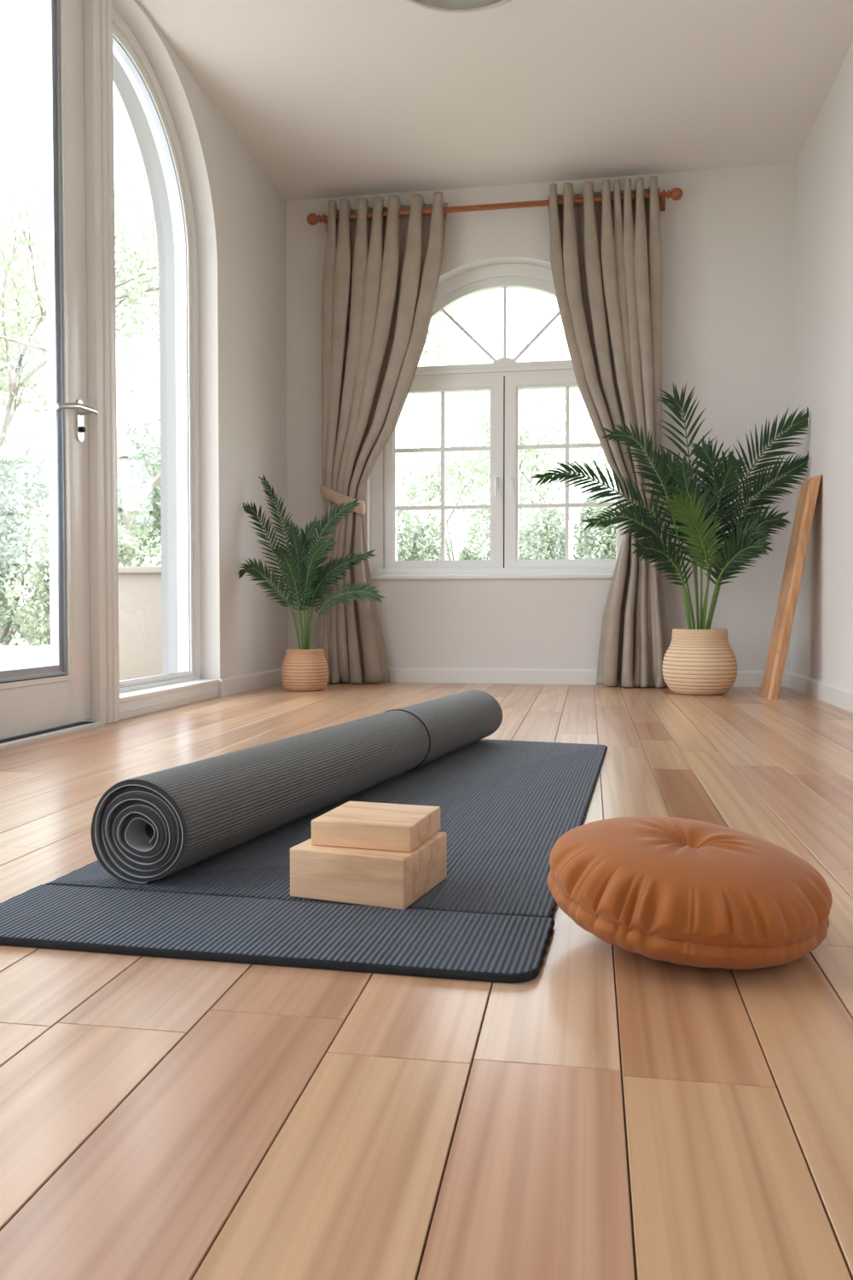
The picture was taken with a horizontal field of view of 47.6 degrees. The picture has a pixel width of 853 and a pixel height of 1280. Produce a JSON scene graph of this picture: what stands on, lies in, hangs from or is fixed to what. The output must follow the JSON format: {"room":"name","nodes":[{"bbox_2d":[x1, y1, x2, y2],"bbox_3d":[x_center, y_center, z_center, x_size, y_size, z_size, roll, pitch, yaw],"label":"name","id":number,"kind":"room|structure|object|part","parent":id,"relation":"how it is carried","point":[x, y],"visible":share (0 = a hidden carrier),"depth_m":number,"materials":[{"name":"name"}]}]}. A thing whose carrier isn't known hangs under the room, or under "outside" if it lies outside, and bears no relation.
{"room":"exercise studio","nodes":[
{"label":"exercise studio","id":0,"kind":"room"},
{"bbox_2d":[112,0,287,719],"bbox_3d":[-1.664,-1.096,2.437,0.320,3.100,7.520,0,2,10],"label":"wall","id":1,"kind":"structure","parent":0,"point":[240,213],"depth_m":5.07,"materials":[{"name":"white paint"}]},
{"bbox_2d":[0,0,98,738],"bbox_3d":[-1.380,-1.144,3.304,0.122,2.938,0.897,0,2,10],"label":"door","id":2,"kind":"structure","parent":1,"relation":"in","point":[57,694],"depth_m":3.59,"materials":[{"name":"white paint"}]},
{"bbox_3d":[-1.395,-1.160,3.306,0.022,2.638,0.593,0,2,10],"label":"glazing moulding","id":3,"kind":"part","parent":2,"relation":"part of","materials":[{"name":"white paint"}]},
{"bbox_2d":[0,721,93,743],"bbox_3d":[-1.536,0.350,2.917,0.188,0.004,1.808,0,2,10],"label":"trim","id":4,"kind":"structure","parent":2,"relation":"attached to","point":[77,724],"depth_m":3.48,"materials":[{"name":"black rubber"}]},
{"bbox_3d":[-1.291,-0.853,3.567,0.029,0.055,0.269,0,2,11],"label":"lever","id":5,"kind":"part","parent":2,"relation":"part of","materials":[{"name":"silver metal"}]},
{"bbox_3d":[-1.325,-0.838,3.691,0.009,0.160,0.050,0,2,10],"label":"handle plate","id":6,"kind":"part","parent":2,"relation":"part of","materials":[{"name":"silver metal"}]},
{"bbox_2d":[0,721,104,750],"bbox_3d":[-1.524,0.354,2.915,0.234,0.016,1.808,0,2,10],"label":"trim","id":7,"kind":"structure","parent":1,"relation":"attached to","point":[38,737],"depth_m":3.40,"materials":[{"name":"white paint"}]},
{"bbox_2d":[83,0,119,723],"bbox_3d":[-1.360,-1.168,3.831,0.218,2.998,0.143,0,2,10],"label":"trim","id":8,"kind":"structure","parent":1,"relation":"attached to","point":[98,54],"depth_m":3.79,"materials":[{"name":"white paint"}]},
{"bbox_2d":[112,5,219,720],"bbox_3d":[-1.271,-1.188,4.450,0.228,3.000,1.115,0,2,10],"label":"window","id":9,"kind":"structure","parent":1,"relation":"in","point":[152,694],"depth_m":4.89,"materials":[{"name":"white paint"}]},
{"bbox_3d":[-1.273,0.266,4.487,0.228,0.092,1.088,0,2,10],"label":"sill","id":10,"kind":"part","parent":9,"relation":"part of","materials":[{"name":"white paint"}]},
{"bbox_2d":[203,667,282,697],"bbox_3d":[-1.016,0.231,5.591,0.108,0.092,1.168,0,2,10],"label":"baseboard","id":11,"kind":"structure","parent":1,"relation":"attached to","point":[227,686],"depth_m":5.40,"materials":[{"name":"white paint"}]},
{"bbox_2d":[280,648,328,691],"bbox_3d":[-0.685,0.166,5.436,0.267,0.232,0.267,0,2,10],"label":"basket","id":12,"kind":"object","parent":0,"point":[302,669],"depth_m":5.33,"materials":[{"name":"brown wicker"}]},
{"bbox_2d":[0,681,852,1279],"bbox_3d":[0.000,0.422,2.204,3.095,0.080,7.560,0,2,10],"label":"floor","id":13,"kind":"structure","parent":0,"point":[613,1112],"depth_m":0.93,"materials":[{"name":"brown wood"}]},
{"bbox_2d":[0,738,607,983],"bbox_3d":[-0.029,0.373,2.282,0.834,0.013,2.167,0,2,12],"label":"yoga mat","id":14,"kind":"object","parent":13,"relation":"on","point":[505,805],"visible":0.64,"depth_m":1.45,"materials":[{"name":"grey rubber"}]},
{"bbox_2d":[91,689,502,884],"bbox_3d":[-0.147,0.279,2.401,0.194,0.173,1.837,1,2,20],"label":"yoga mat","id":15,"kind":"object","parent":14,"relation":"on","point":[147,829],"visible":1,"depth_m":1.76,"materials":[{"name":"grey plastic"}]},
{"bbox_2d":[290,832,447,909],"bbox_3d":[-0.088,0.353,1.527,0.190,0.076,0.185,1,2,21],"label":"block","id":16,"kind":"object","parent":14,"relation":"on","point":[370,877],"visible":0.83,"depth_m":1.45,"materials":[{"name":"brown wood"}]},
{"bbox_2d":[311,801,440,852],"bbox_3d":[-0.077,0.295,1.541,0.163,0.039,0.160,1,2,17],"label":"block","id":17,"kind":"object","parent":16,"relation":"on","point":[352,824],"visible":1,"depth_m":1.48,"materials":[{"name":"brown wood"}]},
{"bbox_2d":[238,475,386,691],"bbox_3d":[-0.610,-0.321,5.350,0.774,1.211,0.382,0,2,10],"label":"potted palm","id":18,"kind":"object","parent":13,"relation":"on","point":[305,668],"visible":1,"depth_m":5.34,"materials":[{"name":"green plant"}]},
{"bbox_3d":[-0.853,-0.157,5.321,0.341,0.476,0.029,-1,2,-26],"label":"stem","id":19,"kind":"part","parent":18,"relation":"part of","materials":[{"name":"green plant"}]},
{"bbox_3d":[-0.858,-0.327,5.359,0.320,0.814,0.020,-1,2,-16],"label":"stem","id":20,"kind":"part","parent":18,"relation":"part of","materials":[{"name":"green plant"}]},
{"bbox_3d":[-0.800,-0.409,5.411,0.215,0.974,0.049,0,2,10],"label":"stem","id":21,"kind":"part","parent":18,"relation":"part of","materials":[{"name":"green plant"}]},
{"bbox_3d":[-0.738,-0.203,5.314,0.030,0.570,0.197,1,2,35],"label":"stem","id":22,"kind":"part","parent":18,"relation":"part of","materials":[{"name":"green plant"}]},
{"bbox_3d":[-0.719,-0.277,5.399,0.080,0.711,0.013,-1,2,-30],"label":"stem","id":23,"kind":"part","parent":18,"relation":"part of","materials":[{"name":"green plant"}]},
{"bbox_3d":[-0.660,-0.291,5.418,0.085,0.737,0.010,0,2,10],"label":"stem","id":24,"kind":"part","parent":18,"relation":"part of","materials":[{"name":"green plant"}]},
{"bbox_3d":[-0.638,-0.213,5.293,0.035,0.591,0.229,-1,2,-29],"label":"stem","id":25,"kind":"part","parent":18,"relation":"part of","materials":[{"name":"green plant"}]},
{"bbox_3d":[-0.605,-0.230,5.376,0.165,0.618,0.018,1,2,26],"label":"stem","id":26,"kind":"part","parent":18,"relation":"part of","materials":[{"name":"green plant"}]},
{"bbox_3d":[-0.565,-0.171,5.341,0.262,0.503,0.020,1,2,30],"label":"stem","id":27,"kind":"part","parent":18,"relation":"part of","materials":[{"name":"green plant"}]},
{"bbox_3d":[-0.541,-0.344,5.431,0.280,0.843,0.021,0,2,-1],"label":"stem","id":28,"kind":"part","parent":18,"relation":"part of","materials":[{"name":"green plant"}]},
{"bbox_3d":[-0.491,-0.201,5.392,0.364,0.558,0.010,0,2,10],"label":"stem","id":29,"kind":"part","parent":18,"relation":"part of","materials":[{"name":"green plant"}]},
{"bbox_3d":[-0.462,-0.094,5.328,0.432,0.350,0.021,1,2,22],"label":"stem","id":30,"kind":"part","parent":18,"relation":"part of","materials":[{"name":"green plant"}]},
{"bbox_2d":[530,383,808,695],"bbox_3d":[1.292,-0.565,5.145,1.481,1.711,0.529,0,2,7],"label":"potted palm","id":31,"kind":"object","parent":13,"relation":"on","point":[701,660],"visible":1,"depth_m":5.12,"materials":[{"name":"plant"}]},
{"bbox_3d":[1.019,-0.456,5.138,0.822,0.866,0.038,0,2,-5],"label":"stem","id":32,"kind":"part","parent":31,"relation":"part of","materials":[{"name":"green plant"}]},
{"bbox_3d":[1.149,-0.331,5.073,0.604,0.623,0.044,-1,2,-18],"label":"stem","id":33,"kind":"part","parent":31,"relation":"part of","materials":[{"name":"green plant"}]},
{"bbox_3d":[1.217,-0.557,5.145,0.470,1.067,0.028,0,2,-8],"label":"stem","id":34,"kind":"part","parent":31,"relation":"part of","materials":[{"name":"green plant"}]},
{"bbox_3d":[1.275,-0.250,5.073,0.396,0.460,0.026,-1,2,-31],"label":"stem","id":35,"kind":"part","parent":31,"relation":"part of","materials":[{"name":"green plant"}]},
{"bbox_3d":[1.359,-0.499,5.152,0.230,0.950,0.023,0,2,-15],"label":"stem","id":36,"kind":"part","parent":31,"relation":"part of","materials":[{"name":"green plant"}]},
{"bbox_3d":[1.425,-0.673,5.263,0.034,1.290,0.162,-2,2,-44],"label":"stem","id":37,"kind":"part","parent":31,"relation":"part of","materials":[{"name":"green plant"}]},
{"bbox_3d":[1.400,-0.366,5.027,0.070,0.695,0.323,2,2,41],"label":"stem","id":38,"kind":"part","parent":31,"relation":"part of","materials":[{"name":"green plant"}]},
{"bbox_3d":[1.418,-0.470,5.113,0.184,0.895,0.038,-2,2,-41],"label":"stem","id":39,"kind":"part","parent":31,"relation":"part of","materials":[{"name":"green plant"}]},
{"bbox_3d":[1.527,-0.530,5.211,0.089,1.008,0.053,0,2,10],"label":"stem","id":40,"kind":"part","parent":31,"relation":"part of","materials":[{"name":"green plant"}]},
{"bbox_3d":[1.558,-0.480,5.182,0.149,0.910,0.014,0,2,10],"label":"stem","id":41,"kind":"part","parent":31,"relation":"part of","materials":[{"name":"green plant"}]},
{"bbox_3d":[1.589,-0.250,5.019,0.031,0.464,0.361,-1,2,-35],"label":"stem","id":42,"kind":"part","parent":31,"relation":"part of","materials":[{"name":"green plant"}]},
{"bbox_3d":[1.627,-0.298,5.116,0.287,0.552,0.017,1,2,29],"label":"stem","id":43,"kind":"part","parent":31,"relation":"part of","materials":[{"name":"green plant"}]},
{"bbox_3d":[1.695,-0.337,5.182,0.380,0.625,0.015,0,2,5],"label":"stem","id":44,"kind":"part","parent":31,"relation":"part of","materials":[{"name":"green plant"}]},
{"bbox_3d":[1.773,-0.490,5.176,0.518,0.933,0.063,0,2,10],"label":"stem","id":45,"kind":"part","parent":31,"relation":"part of","materials":[{"name":"green plant"}]},
{"bbox_3d":[1.769,-0.605,5.185,0.524,1.161,0.019,0,2,2],"label":"stem","id":46,"kind":"part","parent":31,"relation":"part of","materials":[{"name":"green plant"}]},
{"bbox_2d":[547,815,832,969],"bbox_3d":[0.354,0.334,1.323,0.375,0.149,0.373,0,2,10],"label":"floor cushion","id":47,"kind":"object","parent":13,"relation":"on","point":[675,890],"visible":1,"depth_m":1.20,"materials":[{"name":"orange brown leather"}]},
{"bbox_3d":[0.353,0.364,1.325,0.373,0.088,0.373,0,2,10],"label":"panel","id":48,"kind":"part","parent":47,"relation":"part of","materials":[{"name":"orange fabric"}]},
{"bbox_2d":[662,628,738,695],"bbox_3d":[1.474,0.114,5.214,0.391,0.349,0.391,0,2,10],"label":"basket","id":49,"kind":"object","parent":13,"relation":"on","point":[697,661],"depth_m":5.07,"materials":[{"name":"wicker"}]},
{"bbox_2d":[760,474,821,699],"bbox_3d":[1.878,-0.272,4.986,0.268,1.135,0.332,0,2,10],"label":"wooden board","id":50,"kind":"object","parent":13,"relation":"on","point":[805,513],"visible":1,"depth_m":4.89,"materials":[{"name":"orange wood"}]},
{"bbox_2d":[137,0,852,200],"bbox_3d":[-0.070,-2.714,2.205,3.525,0.150,7.990,0,2,10],"label":"ceiling","id":51,"kind":"structure","parent":0,"point":[330,98],"depth_m":4.72,"materials":[{"name":"white paint"}]},
{"bbox_2d":[406,0,512,12],"bbox_3d":[0.134,-2.644,3.740,0.676,0.085,0.676,0,2,10],"label":"ceiling lamp","id":52,"kind":"object","parent":51,"relation":"attached to","point":[447,6],"visible":1,"depth_m":4.00,"materials":[{"name":"grey paint"}]},
{"bbox_3d":[0.134,-2.620,3.741,0.612,0.037,0.612,0,2,10],"label":"lamp shade","id":53,"kind":"part","parent":52,"relation":"part of","materials":[{"name":"white glass"}]},
{"bbox_2d":[285,163,796,685],"bbox_3d":[0.565,-1.207,6.036,3.525,3.100,0.320,0,2,10],"label":"wall","id":54,"kind":"structure","parent":0,"point":[729,242],"depth_m":5.73,"materials":[{"name":"white paint"}]},
{"bbox_2d":[307,187,683,232],"bbox_3d":[0.378,-2.570,5.785,2.241,0.080,0.154,0,2,10],"label":"curtain rod","id":55,"kind":"object","parent":54,"relation":"attached to","point":[677,194],"visible":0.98,"depth_m":5.71,"materials":[{"name":"brown wood"}]},
{"bbox_2d":[317,191,448,683],"bbox_3d":[-0.272,-1.200,5.867,0.791,2.926,0.220,0,2,10],"label":"curtain","id":56,"kind":"object","parent":55,"relation":"hanging from","point":[381,275],"visible":0.89,"depth_m":5.86,"materials":[{"name":"beige fabric"}]},
{"bbox_2d":[547,175,668,687],"bbox_3d":[1.061,-1.194,5.662,0.714,2.926,0.261,0,2,10],"label":"curtain","id":57,"kind":"object","parent":55,"relation":"hanging from","point":[606,256],"visible":0.78,"depth_m":5.60,"materials":[{"name":"beige fabric"}]},
{"bbox_2d":[371,263,628,579],"bbox_3d":[0.484,-1.351,5.988,1.715,1.950,0.252,0,2,10],"label":"window","id":58,"kind":"structure","parent":54,"relation":"in","point":[504,378],"depth_m":6.00,"materials":[{"name":"white paint"}]},
{"bbox_3d":[0.112,-1.046,6.089,0.751,1.190,0.065,0,2,10],"label":"casement sash","id":59,"kind":"part","parent":58,"relation":"part of","materials":[{"name":"white paint"}]},
{"bbox_3d":[0.476,-0.411,5.968,1.715,0.072,0.152,0,2,10],"label":"sill","id":60,"kind":"part","parent":58,"relation":"part of","materials":[{"name":"white paint"}]},
{"bbox_3d":[0.432,-0.948,5.980,0.026,0.125,0.051,0,2,10],"label":"handle","id":61,"kind":"part","parent":58,"relation":"part of","materials":[{"name":"white paint"}]},
{"bbox_3d":[0.521,-0.947,5.965,0.026,0.125,0.051,0,2,10],"label":"handle","id":62,"kind":"part","parent":58,"relation":"part of","materials":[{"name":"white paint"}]},
{"bbox_3d":[0.860,-1.042,5.963,0.751,1.190,0.065,0,2,10],"label":"casement sash","id":63,"kind":"part","parent":58,"relation":"part of","materials":[{"name":"white paint"}]},
{"bbox_2d":[388,667,787,686],"bbox_3d":[0.621,0.222,5.899,3.019,0.092,0.018,0,2,10],"label":"baseboard","id":64,"kind":"structure","parent":54,"relation":"attached to","point":[744,678],"depth_m":5.91,"materials":[{"name":"white paint"}]},
{"bbox_2d":[790,41,852,690],"bbox_3d":[1.595,-1.082,1.976,0.150,3.100,7.990,0,2,10],"label":"wall","id":65,"kind":"structure","parent":0,"point":[822,633],"depth_m":4.80,"materials":[{"name":"white paint"}]},
{"bbox_2d":[787,671,852,712],"bbox_3d":[1.498,0.344,1.950,0.018,0.092,7.520,0,2,10],"label":"baseboard","id":66,"kind":"structure","parent":65,"relation":"attached to","point":[841,697],"depth_m":4.80,"materials":[{"name":"white paint"}]},
{"label":"outside","id":67,"kind":"structure","parent":0,"visible":0},
{"bbox_2d":[8,618,50,645],"bbox_3d":[2.483,0.347,14.811,120.000,0.290,110.000,0,2,10],"label":"lawn","id":68,"kind":"structure","parent":67,"point":[17,635],"depth_m":19.93,"materials":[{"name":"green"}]},
{"bbox_2d":[0,432,150,645],"bbox_3d":[-6.157,-1.435,14.156,4.298,3.367,2.975,0,2,10],"label":"shrub","id":69,"kind":"object","parent":68,"relation":"on","point":[8,555],"visible":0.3,"depth_m":13.88,"materials":[{"name":"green plant"}]},
{"bbox_2d":[0,119,159,638],"bbox_3d":[-7.710,-4.622,17.339,6.663,9.522,8.811,-2,2,-40],"label":"tree","id":70,"kind":"object","parent":68,"relation":"on","point":[14,386],"visible":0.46,"depth_m":16.92,"materials":[{"name":"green plant"}]},
{"bbox_2d":[3,464,161,645],"bbox_3d":[-3.971,-0.969,11.670,2.071,2.576,1.705,0,2,10],"label":"shrub","id":71,"kind":"object","parent":68,"relation":"on","point":[42,579],"visible":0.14,"depth_m":11.61,"materials":[{"name":"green plant"}]},
{"bbox_2d":[24,415,161,566],"bbox_3d":[-4.922,-1.993,16.776,4.469,4.279,4.962,-1,2,-21],"label":"tree","id":72,"kind":"object","parent":68,"relation":"on","point":[144,471],"visible":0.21,"depth_m":16.11,"materials":[{"name":"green plant"}]},
{"bbox_2d":[0,162,491,566],"bbox_3d":[-4.230,-3.883,14.950,11.144,8.202,5.822,0,2,10],"label":"tree","id":73,"kind":"object","parent":68,"relation":"on","point":[121,452],"visible":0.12,"depth_m":15.14,"materials":[{"name":"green plant"}]},
{"bbox_2d":[397,500,453,560],"bbox_3d":[-0.310,-1.200,17.420,1.622,2.673,1.296,0,2,-13],"label":"shrub","id":74,"kind":"object","parent":68,"relation":"on","point":[404,553],"visible":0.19,"depth_m":17.19,"materials":[{"name":"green plant"}]},
{"bbox_2d":[456,500,489,559],"bbox_3d":[1.086,-1.192,17.605,1.308,2.649,1.506,0,2,10],"label":"shrub","id":75,"kind":"object","parent":68,"relation":"on","point":[463,555],"visible":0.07,"depth_m":17.17,"materials":[{"name":"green plant"}]},
{"bbox_2d":[396,409,600,559],"bbox_3d":[0.737,-2.296,19.447,2.486,4.727,5.829,-1,2,-37],"label":"tree","id":76,"kind":"object","parent":68,"relation":"on","point":[432,478],"visible":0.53,"depth_m":19.44,"materials":[{"name":"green plant"}]},
{"bbox_2d":[399,334,616,541],"bbox_3d":[2.119,-2.794,19.467,5.164,5.709,5.981,-1,2,-20],"label":"tree","id":77,"kind":"object","parent":68,"relation":"on","point":[526,428],"visible":0.5,"depth_m":17.77,"materials":[{"name":"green plant"}]},
{"bbox_2d":[518,500,570,559],"bbox_3d":[2.008,-1.141,17.088,1.116,2.576,1.664,0,2,10],"label":"shrub","id":78,"kind":"object","parent":68,"relation":"on","point":[544,546],"visible":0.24,"depth_m":16.70,"materials":[{"name":"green plant"}]},
{"bbox_2d":[570,490,616,558],"bbox_3d":[3.143,-1.242,16.944,1.317,2.794,1.594,0,2,10],"label":"shrub","id":79,"kind":"object","parent":68,"relation":"on","point":[593,543],"visible":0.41,"depth_m":16.42,"materials":[{"name":"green plant"}]},
{"bbox_2d":[574,441,616,542],"bbox_3d":[5.825,-2.845,22.983,4.819,5.606,5.082,0,2,10],"label":"tree","id":80,"kind":"object","parent":68,"relation":"on","point":[592,441],"visible":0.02,"depth_m":22.43,"materials":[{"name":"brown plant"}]},
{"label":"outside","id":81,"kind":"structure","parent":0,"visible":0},
{"bbox_2d":[0,645,122,680],"bbox_3d":[-7.457,0.395,4.536,11.795,0.230,14.450,0,2,10],"label":"terrace","id":82,"kind":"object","parent":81,"point":[11,657],"depth_m":9.97,"materials":[{"name":"grey stone"}]},
{"bbox_2d":[47,566,162,680],"bbox_3d":[-1.862,-0.113,6.639,1.450,0.775,0.260,0,2,10],"label":"wall","id":83,"kind":"structure","parent":82,"relation":"on","point":[140,610],"depth_m":6.56,"materials":[{"name":"brown"}]}
]}

